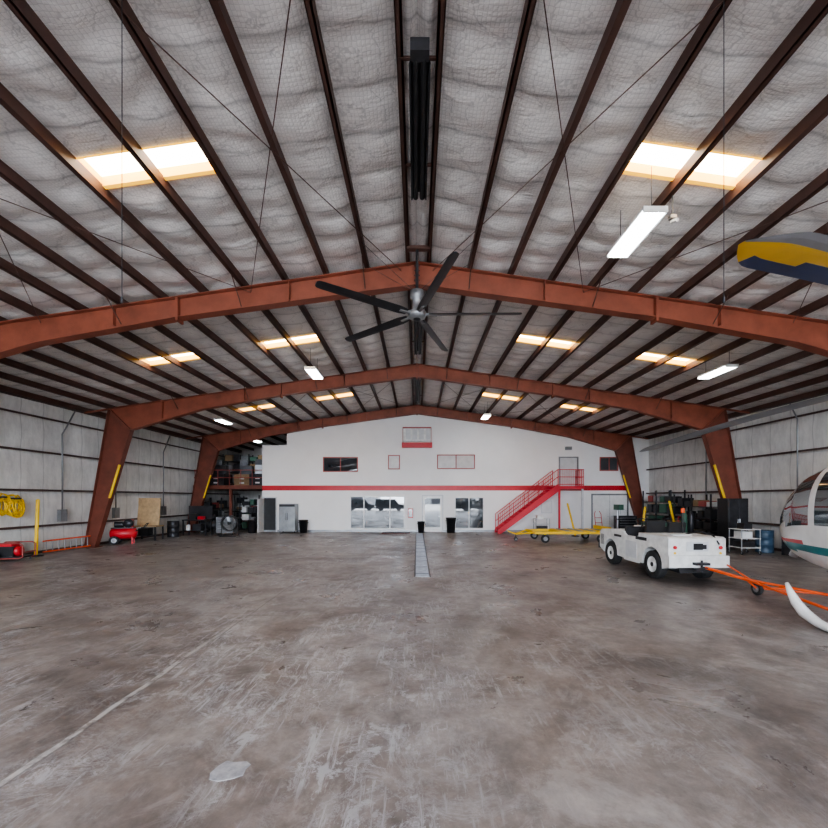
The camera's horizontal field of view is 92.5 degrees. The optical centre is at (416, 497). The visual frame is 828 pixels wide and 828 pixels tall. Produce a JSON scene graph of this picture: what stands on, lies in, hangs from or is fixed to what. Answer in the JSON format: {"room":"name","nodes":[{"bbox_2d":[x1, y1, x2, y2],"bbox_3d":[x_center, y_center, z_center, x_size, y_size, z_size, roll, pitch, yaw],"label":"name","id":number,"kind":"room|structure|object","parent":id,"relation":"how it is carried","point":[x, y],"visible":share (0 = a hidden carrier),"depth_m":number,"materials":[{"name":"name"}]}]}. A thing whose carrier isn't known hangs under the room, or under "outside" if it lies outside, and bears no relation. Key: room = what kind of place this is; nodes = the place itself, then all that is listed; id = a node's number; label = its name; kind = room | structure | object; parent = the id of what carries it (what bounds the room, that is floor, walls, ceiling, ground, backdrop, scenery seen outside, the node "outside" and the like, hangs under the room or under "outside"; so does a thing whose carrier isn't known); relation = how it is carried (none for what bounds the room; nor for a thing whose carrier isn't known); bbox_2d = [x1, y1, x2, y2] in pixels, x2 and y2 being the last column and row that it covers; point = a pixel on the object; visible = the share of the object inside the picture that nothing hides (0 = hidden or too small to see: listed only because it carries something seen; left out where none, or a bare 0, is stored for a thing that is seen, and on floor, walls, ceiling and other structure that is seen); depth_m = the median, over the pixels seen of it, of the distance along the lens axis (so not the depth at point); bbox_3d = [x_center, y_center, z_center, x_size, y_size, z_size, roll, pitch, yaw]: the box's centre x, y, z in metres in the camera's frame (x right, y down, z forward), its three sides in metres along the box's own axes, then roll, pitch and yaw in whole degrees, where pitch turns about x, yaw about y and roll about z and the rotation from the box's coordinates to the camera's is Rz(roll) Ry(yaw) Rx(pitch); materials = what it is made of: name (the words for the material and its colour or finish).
{"room":"aircraft hangar","nodes":[
{"label":"aircraft hangar","id":0,"kind":"room"},
{"bbox_2d":[0,393,238,551],"bbox_3d":[-14.937,-0.980,10.100,0.227,6.300,45.800,0,0,0],"label":"wall","id":1,"kind":"structure","parent":0,"point":[19,469],"depth_m":17.09,"materials":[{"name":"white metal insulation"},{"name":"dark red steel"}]},
{"bbox_2d":[0,493,24,517],"bbox_3d":[-14.543,0.270,14.054,0.314,0.922,1.225,0,0,0],"label":"coil","id":2,"kind":"object","parent":1,"relation":"attached to","point":[6,499],"visible":1,"depth_m":14.13,"materials":[{"name":"plastic"}]},
{"bbox_2d":[57,411,169,521],"bbox_3d":[-14.600,-1.362,19.787,0.160,4.663,7.274,0,0,0],"label":"conduit","id":3,"kind":"object","parent":1,"relation":"attached to","point":[61,513],"visible":0.78,"depth_m":16.41,"materials":[{"name":"grey metal"}]},
{"bbox_2d":[0,390,240,554],"bbox_3d":[-14.780,-0.830,10.100,0.240,6.000,45.800,0,0,0],"label":"trim","id":4,"kind":"structure","parent":1,"relation":"attached to","point":[31,399],"depth_m":17.00,"materials":[{"name":"metal"}]},
{"bbox_2d":[222,454,261,483],"bbox_3d":[-12.350,-2.098,29.550,3.980,2.535,0.780,0,0,0],"label":"shelving","id":5,"kind":"object","parent":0,"point":[235,468],"depth_m":29.25,"materials":[{"name":"black metal"}]},
{"bbox_2d":[238,448,261,518],"bbox_3d":[0.000,-1.980,33.100,29.800,8.300,0.200,0,0,0],"label":"wall","id":6,"kind":"structure","parent":0,"point":[257,451],"depth_m":33.00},
{"bbox_2d":[0,524,827,827],"bbox_3d":[0.000,2.170,10.200,30.200,0.001,46.000,0,0,0],"label":"floor","id":7,"kind":"structure","parent":0,"point":[526,682],"depth_m":4.61,"materials":[{"name":"concrete"}]},
{"bbox_2d":[0,541,35,559],"bbox_3d":[-14.050,1.849,13.750,1.044,0.641,0.840,0,0,-11],"label":"washer","id":8,"kind":"object","parent":7,"relation":"on","point":[8,549],"visible":1,"depth_m":13.58,"materials":[{"name":"metal"}]},
{"bbox_2d":[33,499,43,556],"bbox_3d":[-14.200,1.105,14.750,0.440,2.130,0.440,0,0,0],"label":"pole","id":9,"kind":"object","parent":7,"relation":"on","point":[37,510],"visible":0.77,"depth_m":14.71,"materials":[{"name":"metal"}]},
{"bbox_2d":[42,535,90,552],"bbox_3d":[-14.325,1.870,16.250,0.058,0.498,1.917,0,0,7],"label":"ladder","id":10,"kind":"object","parent":7,"relation":"on","point":[81,537],"visible":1,"depth_m":16.14,"materials":[{"name":"orange metal"}]},
{"bbox_2d":[109,519,148,544],"bbox_3d":[-13.658,1.581,18.781,1.517,1.178,0.690,0,0,-23],"label":"air compressor","id":11,"kind":"object","parent":7,"relation":"on","point":[118,532],"visible":1,"depth_m":18.55,"materials":[{"name":"red paint"}]},
{"bbox_2d":[134,498,163,539],"bbox_3d":[-14.000,1.086,20.650,1.200,2.168,0.700,0,0,0],"label":"bench","id":12,"kind":"object","parent":7,"relation":"on","point":[148,508],"visible":0.79,"depth_m":20.69,"materials":[{"name":"brown wood"}]},
{"bbox_2d":[167,521,178,536],"bbox_3d":[-13.600,1.725,22.100,0.604,0.890,0.604,0,0,0],"label":"drum","id":13,"kind":"object","parent":7,"relation":"on","point":[172,526],"visible":0.99,"depth_m":21.86,"materials":[{"name":"metal"}]},
{"bbox_2d":[182,506,212,534],"bbox_3d":[-12.900,1.320,23.270,1.400,1.700,0.740,0,0,0],"label":"workbench","id":14,"kind":"object","parent":7,"relation":"on","point":[196,513],"visible":1,"depth_m":23.52,"materials":[{"name":"metal"}]},
{"bbox_2d":[199,514,216,532],"bbox_3d":[-12.681,1.581,24.570,1.532,1.178,0.722,0,0,0],"label":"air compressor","id":15,"kind":"object","parent":7,"relation":"on","point":[214,515],"visible":0.41,"depth_m":24.40,"materials":[{"name":"metal"}]},
{"bbox_2d":[199,498,228,523],"bbox_3d":[-14.050,1.070,27.700,0.760,2.200,3.060,0,0,0],"label":"storage rack","id":16,"kind":"object","parent":7,"relation":"on","point":[221,503],"visible":0.35,"depth_m":27.49,"materials":[{"name":"metal"}]},
{"bbox_2d":[216,516,236,534],"bbox_3d":[-11.200,1.630,23.290,1.020,1.080,0.540,0,0,0],"label":"tool chest","id":17,"kind":"object","parent":7,"relation":"on","point":[218,519],"visible":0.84,"depth_m":23.04,"materials":[{"name":"grey metal"}]},
{"bbox_2d":[193,470,261,514],"bbox_3d":[-12.300,0.158,29.425,4.700,4.025,7.050,0,0,0],"label":"mezzanine deck","id":18,"kind":"object","parent":7,"relation":"on","point":[230,488],"visible":0.52,"depth_m":25.92,"materials":[{"name":"brown metal"}]},
{"bbox_2d":[210,460,228,484],"bbox_3d":[-13.569,-1.730,27.198,1.161,1.800,0.903,0,0,0],"label":"storage boxes","id":19,"kind":"object","parent":18,"relation":"on","point":[223,470],"visible":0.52,"depth_m":26.84,"materials":[{"name":"metal"}]},
{"bbox_2d":[234,460,253,484],"bbox_3d":[-11.969,-1.730,27.599,1.161,1.800,0.903,0,0,0],"label":"storage boxes","id":20,"kind":"object","parent":18,"relation":"on","point":[245,469],"visible":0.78,"depth_m":27.20,"materials":[{"name":"cardboard"}]},
{"bbox_2d":[249,459,261,484],"bbox_3d":[-10.669,-1.730,26.998,1.161,1.800,0.903,0,0,0],"label":"storage boxes","id":21,"kind":"object","parent":18,"relation":"on","point":[258,462],"visible":0.6,"depth_m":26.55,"materials":[{"name":"cardboard"}]},
{"bbox_2d":[218,515,239,536],"bbox_3d":[-10.600,1.571,22.394,0.960,1.197,0.628,0,0,0],"label":"floor fan","id":22,"kind":"object","parent":7,"relation":"on","point":[236,521],"visible":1,"depth_m":22.36,"materials":[{"name":"metal"}]},
{"bbox_2d":[209,761,250,781],"bbox_3d":[-1.490,2.168,3.150,0.280,0.003,0.240,0,0,0],"label":"floor patch","id":23,"kind":"object","parent":7,"relation":"on","point":[228,770],"depth_m":3.15,"materials":[{"name":"grey concrete"}]},
{"bbox_2d":[234,495,259,523],"bbox_3d":[-13.575,0.970,32.050,2.010,2.400,0.960,0,0,0],"label":"storage rack","id":24,"kind":"object","parent":7,"relation":"on","point":[237,498],"visible":0.28,"depth_m":31.68,"materials":[{"name":"metal"}]},
{"bbox_2d":[239,496,256,529],"bbox_3d":[-11.050,1.020,26.900,1.760,2.300,0.660,0,0,0],"label":"storage rack","id":25,"kind":"object","parent":7,"relation":"on","point":[245,517],"visible":0.57,"depth_m":26.68,"materials":[{"name":"metal"}]},
{"bbox_2d":[246,520,256,532],"bbox_3d":[-10.256,1.770,24.600,0.575,0.800,0.575,0,0,37],"label":"trash can","id":26,"kind":"object","parent":7,"relation":"on","point":[251,524],"visible":0.98,"depth_m":24.39,"materials":[{"name":"plastic"}]},
{"bbox_2d":[279,504,297,532],"bbox_3d":[-8.077,1.270,24.915,1.000,1.800,0.770,0,0,0],"label":"stainless steel refrigerator","id":27,"kind":"object","parent":7,"relation":"on","point":[288,513],"visible":0.9,"depth_m":24.57,"materials":[{"name":"grey metal"}]},
{"bbox_2d":[298,520,308,532],"bbox_3d":[-7.115,1.770,24.800,0.575,0.800,0.575,0,0,37],"label":"trash can","id":28,"kind":"object","parent":7,"relation":"on","point":[303,524],"visible":1,"depth_m":24.59,"materials":[{"name":"black plastic"}]},
{"bbox_2d":[382,532,409,533],"bbox_3d":[-1.300,2.158,24.550,1.700,0.024,1.100,0,0,0],"label":"door mat","id":29,"kind":"object","parent":7,"relation":"on","point":[382,532],"visible":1,"depth_m":24.32,"materials":[{"name":"grey rubber"}]},
{"bbox_2d":[0,256,827,358],"bbox_3d":[0.000,-1.867,10.000,29.400,8.090,1.258,0,0,0],"label":"roof beam","id":30,"kind":"structure","parent":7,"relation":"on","point":[20,335],"depth_m":9.99,"materials":[{"name":"metal"}]},
{"bbox_2d":[0,0,827,424],"bbox_3d":[0.000,-5.082,13.750,19.012,1.335,22.709,0,0,0],"label":"cross","id":31,"kind":"object","parent":30,"relation":"attached to","point":[111,1],"visible":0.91,"depth_m":6.60,"materials":[{"name":"black metal"}]},
{"bbox_2d":[82,363,749,547],"bbox_3d":[0.000,-1.867,17.500,29.400,8.090,1.258,0,0,0],"label":"frame","id":32,"kind":"object","parent":7,"relation":"on","point":[121,422],"visible":0.95,"depth_m":17.49,"materials":[{"name":"metal"}]},
{"bbox_2d":[186,405,647,531],"bbox_3d":[0.000,-1.867,25.150,29.400,8.090,1.258,0,0,0],"label":"frame","id":33,"kind":"object","parent":7,"relation":"on","point":[212,444],"visible":0.95,"depth_m":25.14,"materials":[{"name":"metal"}]},
{"bbox_2d":[417,521,424,532],"bbox_3d":[0.256,1.820,24.900,0.478,0.700,0.478,0,0,39],"label":"trash can","id":34,"kind":"object","parent":7,"relation":"on","point":[420,523],"visible":1,"depth_m":24.74,"materials":[{"name":"plastic"}]},
{"bbox_2d":[414,533,430,576],"bbox_3d":[0.150,2.162,17.590,0.460,0.016,13.420,0,0,0],"label":"drain grate","id":35,"kind":"object","parent":7,"relation":"on","point":[421,567],"visible":1,"depth_m":13.93,"materials":[{"name":"metal"}]},
{"bbox_2d":[445,517,455,532],"bbox_3d":[2.115,1.695,24.700,0.680,0.950,0.640,0,0,0],"label":"trash can","id":36,"kind":"object","parent":7,"relation":"on","point":[450,521],"visible":0.98,"depth_m":24.47,"materials":[{"name":"black plastic"}]},
{"bbox_2d":[495,469,583,533],"bbox_3d":[7.525,0.209,24.651,5.250,3.922,1.302,0,0,0],"label":"staircase","id":37,"kind":"structure","parent":7,"relation":"on","point":[551,490],"depth_m":24.02,"materials":[{"name":"red metal"}]},
{"bbox_2d":[533,515,549,534],"bbox_3d":[7.436,1.595,23.650,0.840,1.150,0.619,0,0,0],"label":"utility cart","id":38,"kind":"object","parent":7,"relation":"on","point":[537,516],"visible":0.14,"depth_m":23.45,"materials":[{"name":"grey metal"}]},
{"bbox_2d":[507,525,610,542],"bbox_3d":[7.000,1.795,20.050,4.840,0.749,1.920,0,0,0],"label":"trailer","id":39,"kind":"object","parent":7,"relation":"on","point":[596,529],"visible":0.81,"depth_m":19.72,"materials":[{"name":"yellow metal"}]},
{"bbox_2d":[567,503,578,536],"bbox_3d":[8.857,1.230,22.500,0.725,1.880,0.440,0,0,0],"label":"pole","id":40,"kind":"object","parent":7,"relation":"on","point":[574,535],"visible":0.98,"depth_m":22.45,"materials":[{"name":"metal"}]},
{"bbox_2d":[594,511,601,524],"bbox_3d":[11.200,1.489,24.335,0.620,1.360,0.569,0,0,0],"label":"hand truck","id":41,"kind":"object","parent":7,"relation":"on","point":[595,511],"visible":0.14,"depth_m":24.48,"materials":[{"name":"red paint"}]},
{"bbox_2d":[614,504,625,528],"bbox_3d":[11.455,1.270,22.395,0.610,1.800,0.610,0,0,0],"label":"press","id":42,"kind":"object","parent":7,"relation":"on","point":[617,507],"visible":0.74,"depth_m":22.35,"materials":[{"name":"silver metal"}]},
{"bbox_2d":[614,516,636,528],"bbox_3d":[12.200,1.605,23.190,1.120,1.130,0.540,0,0,0],"label":"tool chest","id":43,"kind":"object","parent":7,"relation":"on","point":[629,520],"visible":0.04,"depth_m":22.94,"materials":[{"name":"metal"}]},
{"bbox_2d":[642,506,645,520],"bbox_3d":[11.900,1.305,21.000,0.436,1.730,0.436,0,0,37],"label":"pole","id":44,"kind":"object","parent":7,"relation":"on","point":[644,511],"visible":0.33,"depth_m":20.96,"materials":[{"name":"metal"}]},
{"bbox_2d":[639,518,659,523],"bbox_3d":[12.900,1.655,21.990,0.920,1.030,0.540,0,0,0],"label":"tool chest","id":45,"kind":"object","parent":7,"relation":"on","point":[645,518],"visible":0.02,"depth_m":22.02,"materials":[{"name":"black metal"}]},
{"bbox_2d":[642,490,685,521],"bbox_3d":[14.025,0.870,22.600,0.810,2.600,2.660,0,0,0],"label":"storage rack","id":46,"kind":"object","parent":7,"relation":"on","point":[655,508],"visible":0.56,"depth_m":22.24,"materials":[{"name":"metal"}]},
{"bbox_2d":[599,508,729,577],"bbox_3d":[7.075,1.229,11.815,1.510,1.878,4.070,0,0,0],"label":"tug","id":47,"kind":"object","parent":7,"relation":"on","point":[661,548],"visible":0.99,"depth_m":10.46,"materials":[{"name":"white paint"}]},
{"bbox_2d":[668,501,674,521],"bbox_3d":[12.857,1.155,19.700,0.725,2.030,0.440,0,0,0],"label":"pole","id":48,"kind":"object","parent":7,"relation":"on","point":[669,502],"visible":0.34,"depth_m":19.66,"materials":[{"name":"metal"}]},
{"bbox_2d":[678,510,693,532],"bbox_3d":[12.300,1.349,18.075,0.780,1.639,0.469,0,0,0],"label":"gas cylinder","id":49,"kind":"object","parent":7,"relation":"on","point":[690,515],"visible":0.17,"depth_m":17.91,"materials":[{"name":"metal"}]},
{"bbox_2d":[674,494,716,535],"bbox_3d":[14.025,0.995,19.700,0.810,2.350,2.660,0,0,0],"label":"storage rack","id":50,"kind":"object","parent":7,"relation":"on","point":[688,502],"visible":0.52,"depth_m":19.11,"materials":[{"name":"metal"}]},
{"bbox_2d":[717,498,747,549],"bbox_3d":[13.425,1.095,16.825,0.850,2.150,0.650,0,0,0],"label":"storage cabinet","id":51,"kind":"object","parent":7,"relation":"on","point":[730,511],"visible":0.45,"depth_m":16.55,"materials":[{"name":"metal"}]},
{"bbox_2d":[640,232,827,631],"bbox_3d":[6.370,0.114,3.297,7.772,4.112,10.285,0,0,29],"label":"helicopter","id":52,"kind":"object","parent":7,"relation":"on","point":[800,255],"visible":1,"depth_m":6.66,"materials":[{"name":"white paint"}]},
{"bbox_2d":[728,523,761,554],"bbox_3d":[12.730,1.570,15.400,0.740,1.200,0.739,0,0,0],"label":"cart","id":53,"kind":"object","parent":7,"relation":"on","point":[741,534],"visible":1,"depth_m":15.20,"materials":[{"name":"grey metal"}]},
{"bbox_2d":[701,564,827,610],"bbox_3d":[8.395,1.911,8.155,2.822,0.516,3.516,0,0,0],"label":"bar","id":54,"kind":"object","parent":7,"relation":"on","point":[757,587],"visible":1,"depth_m":8.65,"materials":[{"name":"orange paint"},{"name":"rubber"},{"name":"grey metal"}]},
{"bbox_2d":[755,530,773,552],"bbox_3d":[13.950,1.725,15.900,0.604,0.890,0.604,0,0,0],"label":"drum","id":55,"kind":"object","parent":7,"relation":"on","point":[767,536],"visible":0.92,"depth_m":15.66,"materials":[{"name":"metal"}]},
{"bbox_2d":[781,538,789,555],"bbox_3d":[14.200,1.725,15.000,0.604,0.890,0.604,0,0,0],"label":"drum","id":56,"kind":"object","parent":7,"relation":"on","point":[785,550],"visible":0.16,"depth_m":14.99,"materials":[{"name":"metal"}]},
{"bbox_2d":[0,0,827,449],"bbox_3d":[0.000,-5.112,10.100,30.400,2.536,45.800,0,0,0],"label":"ceiling","id":57,"kind":"structure","parent":0,"point":[480,36],"depth_m":6.87,"materials":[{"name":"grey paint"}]},
{"bbox_2d":[121,0,122,303],"bbox_3d":[-2.980,-3.804,4.000,0.023,3.668,0.023,0,0,0],"label":"hanging cable","id":58,"kind":"object","parent":57,"relation":"hanging from","point":[121,0],"visible":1,"depth_m":4.00,"materials":[{"name":"metal"}]},
{"bbox_2d":[76,140,215,188],"bbox_3d":[-4.365,-5.521,6.495,2.150,0.464,0.590,0,0,0],"label":"skylight","id":59,"kind":"object","parent":57,"relation":"attached to","point":[186,159],"visible":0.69,"depth_m":6.62,"materials":[{"name":"beige plastic"}]},
{"bbox_2d":[140,352,200,365],"bbox_3d":[-8.485,-4.924,13.795,2.150,0.464,0.590,0,0,0],"label":"skylight","id":60,"kind":"object","parent":57,"relation":"attached to","point":[187,356],"visible":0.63,"depth_m":14.02,"materials":[{"name":"beige plastic"}]},
{"bbox_2d":[213,418,231,424],"bbox_3d":[-10.200,-4.273,20.800,0.400,0.596,1.240,0,0,0],"label":"light","id":61,"kind":"object","parent":57,"relation":"hanging from","point":[220,420],"visible":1,"depth_m":20.64,"materials":[{"name":"white paint"}]},
{"bbox_2d":[238,404,274,411],"bbox_3d":[-8.485,-4.924,21.245,2.150,0.464,0.590,0,0,0],"label":"skylight","id":62,"kind":"object","parent":57,"relation":"attached to","point":[266,405],"visible":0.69,"depth_m":21.47,"materials":[{"name":"beige plastic"}]},
{"bbox_2d":[260,334,319,348],"bbox_3d":[-4.365,-5.521,13.795,2.150,0.464,0.590,0,0,0],"label":"skylight","id":63,"kind":"object","parent":57,"relation":"attached to","point":[311,338],"visible":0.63,"depth_m":14.02,"materials":[{"name":"beige plastic"}]},
{"bbox_2d":[304,348,322,378],"bbox_3d":[-3.900,-5.080,15.000,0.400,0.810,1.240,0,0,0],"label":"light","id":64,"kind":"object","parent":57,"relation":"hanging from","point":[313,372],"visible":1,"depth_m":14.77,"materials":[{"name":"white paint"}]},
{"bbox_2d":[316,392,352,400],"bbox_3d":[-4.365,-5.521,21.245,2.150,0.464,0.590,0,0,0],"label":"skylight","id":65,"kind":"object","parent":57,"relation":"attached to","point":[349,393],"visible":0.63,"depth_m":21.47,"materials":[{"name":"beige plastic"}]},
{"bbox_2d":[0,0,827,452],"bbox_3d":[0.035,-4.923,10.100,29.460,2.297,45.800,0,0,0],"label":"roof purlins","id":66,"kind":"structure","parent":57,"relation":"attached to","point":[21,9],"depth_m":7.63,"materials":[{"name":"brown metal"}]},
{"bbox_2d":[398,37,435,199],"bbox_3d":[0.035,-5.695,6.095,0.570,0.410,2.450,0,0,0],"label":"heater","id":67,"kind":"object","parent":66,"relation":"hanging from","point":[419,59],"visible":1,"depth_m":5.64,"materials":[{"name":"metal"}]},
{"bbox_2d":[413,378,420,402],"bbox_3d":[0.035,-5.695,20.695,0.570,0.410,4.650,0,0,0],"label":"heater","id":68,"kind":"object","parent":66,"relation":"hanging from","point":[417,395],"visible":0.84,"depth_m":20.30,"materials":[{"name":"metal"}]},
{"bbox_2d":[412,321,423,354],"bbox_3d":[0.035,-5.695,12.895,0.570,0.410,4.650,0,0,0],"label":"heater","id":69,"kind":"object","parent":66,"relation":"hanging from","point":[417,341],"visible":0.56,"depth_m":13.72,"materials":[{"name":"metal"}]},
{"bbox_2d":[315,245,521,351],"bbox_3d":[0.192,-5.030,9.276,4.497,1.740,4.675,0,0,0],"label":"ceiling fan","id":70,"kind":"object","parent":66,"relation":"attached to","point":[419,300],"visible":1,"depth_m":9.16,"materials":[{"name":"metal"}]},
{"bbox_2d":[668,195,678,223],"bbox_3d":[4.450,-5.079,6.864,0.100,0.652,0.152,0,0,0],"label":"security camera","id":71,"kind":"object","parent":66,"relation":"attached to","point":[672,218],"visible":0.87,"depth_m":6.87,"materials":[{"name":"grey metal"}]},
{"bbox_2d":[481,402,490,419],"bbox_3d":[4.000,-5.072,23.000,0.400,0.795,1.240,0,0,0],"label":"light","id":72,"kind":"object","parent":57,"relation":"hanging from","point":[485,416],"visible":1,"depth_m":22.85,"materials":[{"name":"white paint"}]},
{"bbox_2d":[482,392,518,400],"bbox_3d":[4.435,-5.511,21.245,2.150,0.464,0.590,0,0,0],"label":"skylight","id":73,"kind":"object","parent":57,"relation":"attached to","point":[484,393],"visible":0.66,"depth_m":21.47,"materials":[{"name":"beige plastic"}]},
{"bbox_2d":[516,334,575,349],"bbox_3d":[4.435,-5.511,13.795,2.150,0.464,0.590,0,0,0],"label":"skylight","id":74,"kind":"object","parent":57,"relation":"attached to","point":[528,339],"visible":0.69,"depth_m":14.02,"materials":[{"name":"beige plastic"}]},
{"bbox_2d":[560,404,595,411],"bbox_3d":[8.555,-4.914,21.245,2.150,0.464,0.590,0,0,0],"label":"skylight","id":75,"kind":"object","parent":57,"relation":"attached to","point":[564,405],"visible":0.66,"depth_m":21.47,"materials":[{"name":"beige plastic"}]},
{"bbox_2d":[607,166,667,257],"bbox_3d":[3.880,-5.066,7.050,0.400,0.842,1.240,0,0,0],"label":"light","id":76,"kind":"object","parent":57,"relation":"hanging from","point":[647,218],"visible":1,"depth_m":6.91,"materials":[{"name":"white painted metal"},{"name":"glowing light diffuser"},{"name":"dark metal"}]},
{"bbox_2d":[636,352,696,365],"bbox_3d":[8.555,-4.914,13.795,2.150,0.464,0.590,0,0,0],"label":"skylight","id":77,"kind":"object","parent":57,"relation":"attached to","point":[646,356],"visible":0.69,"depth_m":14.02,"materials":[{"name":"beige plastic"}]},
{"bbox_2d":[623,141,761,189],"bbox_3d":[4.435,-5.511,6.495,2.150,0.464,0.590,0,0,0],"label":"skylight","id":78,"kind":"object","parent":57,"relation":"attached to","point":[666,160],"visible":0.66,"depth_m":6.62,"materials":[{"name":"beige plastic"}]},
{"bbox_2d":[697,351,738,378],"bbox_3d":[9.700,-4.334,12.800,0.400,0.618,1.240,0,0,0],"label":"light","id":79,"kind":"object","parent":57,"relation":"hanging from","point":[724,368],"visible":0.87,"depth_m":12.63,"materials":[{"name":"white paint"}]},
{"bbox_2d":[723,0,724,302],"bbox_3d":[3.100,-3.795,4.000,0.023,3.650,0.023,0,0,0],"label":"hanging cable","id":80,"kind":"object","parent":57,"relation":"hanging from","point":[723,0],"visible":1,"depth_m":4.00,"materials":[{"name":"metal"}]},
{"bbox_2d":[262,415,648,529],"bbox_3d":[2.475,-1.915,25.500,24.810,8.170,0.200,0,0,0],"label":"wall","id":81,"kind":"structure","parent":0,"point":[504,456],"depth_m":25.40,"materials":[{"name":"paint"}]},
{"bbox_2d":[257,497,276,532],"bbox_3d":[-9.423,1.045,24.937,0.929,2.250,0.924,0,0,0],"label":"door","id":82,"kind":"structure","parent":81,"relation":"in","point":[266,506],"depth_m":25.39,"materials":[{"name":"grey paint"}]},
{"bbox_2d":[323,457,357,471],"bbox_3d":[-4.904,-2.147,25.375,2.235,0.953,0.049,0,0,0],"label":"window","id":83,"kind":"structure","parent":81,"relation":"in","point":[330,464],"depth_m":25.38,"materials":[{"name":"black glass"}]},
{"bbox_2d":[350,496,404,528],"bbox_3d":[-2.532,0.929,25.375,3.517,2.107,0.049,0,0,0],"label":"window","id":84,"kind":"structure","parent":81,"relation":"in","point":[366,512],"depth_m":25.38,"materials":[{"name":"clear glass"}]},
{"bbox_2d":[388,455,399,468],"bbox_3d":[-1.474,-2.292,25.375,0.761,0.921,0.049,0,0,0],"label":"window","id":85,"kind":"structure","parent":81,"relation":"in","point":[393,460],"depth_m":25.38,"materials":[{"name":"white glass"}]},
{"bbox_2d":[408,508,412,517],"bbox_3d":[-0.417,0.970,25.317,0.320,0.600,0.155,0,0,0],"label":"wall sign","id":86,"kind":"object","parent":81,"relation":"attached to","point":[410,510],"visible":1,"depth_m":25.25,"materials":[{"name":"red paint"}]},
{"bbox_2d":[402,427,431,447],"bbox_3d":[0.000,-3.859,25.250,1.923,1.308,0.300,0,0,0],"label":"wall sign","id":87,"kind":"object","parent":81,"relation":"attached to","point":[413,437],"visible":1,"depth_m":25.14,"materials":[{"name":"white paint"}]},
{"bbox_2d":[264,530,590,531],"bbox_3d":[2.135,2.110,25.390,24.130,0.120,0.020,0,0,0],"label":"trim","id":88,"kind":"structure","parent":81,"relation":"attached to","point":[264,530],"depth_m":25.38,"materials":[{"name":"grey metal"}]},
{"bbox_2d":[422,495,442,531],"bbox_3d":[0.994,0.981,25.345,1.378,2.378,0.109,0,0,0],"label":"door","id":89,"kind":"structure","parent":81,"relation":"in","point":[432,505],"depth_m":25.36,"materials":[{"name":"grey paint"}]},
{"bbox_2d":[262,486,625,490],"bbox_3d":[2.185,-0.641,25.394,24.230,0.320,0.012,0,0,0],"label":"trim","id":90,"kind":"structure","parent":81,"relation":"attached to","point":[264,488],"depth_m":25.39,"materials":[{"name":"red paint"}]},
{"bbox_2d":[437,455,474,468],"bbox_3d":[2.500,-2.324,25.375,2.428,0.921,0.049,0,0,0],"label":"window","id":91,"kind":"structure","parent":81,"relation":"in","point":[443,461],"depth_m":25.38,"materials":[{"name":"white glass"}]},
{"bbox_2d":[455,497,483,528],"bbox_3d":[3.349,0.962,25.375,1.883,2.043,0.049,0,0,0],"label":"window","id":92,"kind":"structure","parent":81,"relation":"in","point":[469,511],"depth_m":25.38,"materials":[{"name":"clear glass"}]},
{"bbox_2d":[541,501,551,512],"bbox_3d":[8.301,0.570,25.375,0.705,0.800,0.040,0,0,0],"label":"notice board","id":93,"kind":"object","parent":81,"relation":"attached to","point":[546,507],"visible":0.86,"depth_m":25.35,"materials":[{"name":"grey paint"}]},
{"bbox_2d":[559,457,578,485],"bbox_3d":[9.711,-1.702,25.345,1.250,1.884,0.109,0,0,0],"label":"door","id":94,"kind":"structure","parent":81,"relation":"in","point":[565,476],"depth_m":25.36,"materials":[{"name":"grey metal"}]},
{"bbox_2d":[599,457,617,470],"bbox_3d":[12.292,-2.179,25.375,1.178,0.889,0.049,0,0,0],"label":"window","id":95,"kind":"structure","parent":81,"relation":"in","point":[605,463],"depth_m":25.38,"materials":[{"name":"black glass"}]},
{"bbox_2d":[591,494,628,531],"bbox_3d":[12.356,0.949,25.345,2.372,2.442,0.109,0,0,0],"label":"door","id":96,"kind":"structure","parent":81,"relation":"in","point":[604,503],"depth_m":25.36,"materials":[{"name":"grey metal"}]},
{"bbox_2d":[649,394,827,548],"bbox_3d":[14.936,-0.980,10.100,0.228,6.300,45.800,0,0,0],"label":"wall","id":97,"kind":"structure","parent":0,"point":[773,472],"depth_m":17.19,"materials":[{"name":"grey paint"}]},
{"bbox_2d":[646,391,827,550],"bbox_3d":[14.780,-0.830,10.100,0.240,6.000,45.800,0,0,0],"label":"wall girts","id":98,"kind":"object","parent":97,"relation":"attached to","point":[825,392],"depth_m":16.87,"materials":[{"name":"metal"}]},
{"bbox_2d":[702,404,797,510],"bbox_3d":[14.600,-1.410,17.686,0.160,4.560,5.273,0,0,0],"label":"conduit","id":99,"kind":"object","parent":97,"relation":"attached to","point":[703,508],"visible":0.21,"depth_m":15.22,"materials":[{"name":"grey metal"}]}
]}

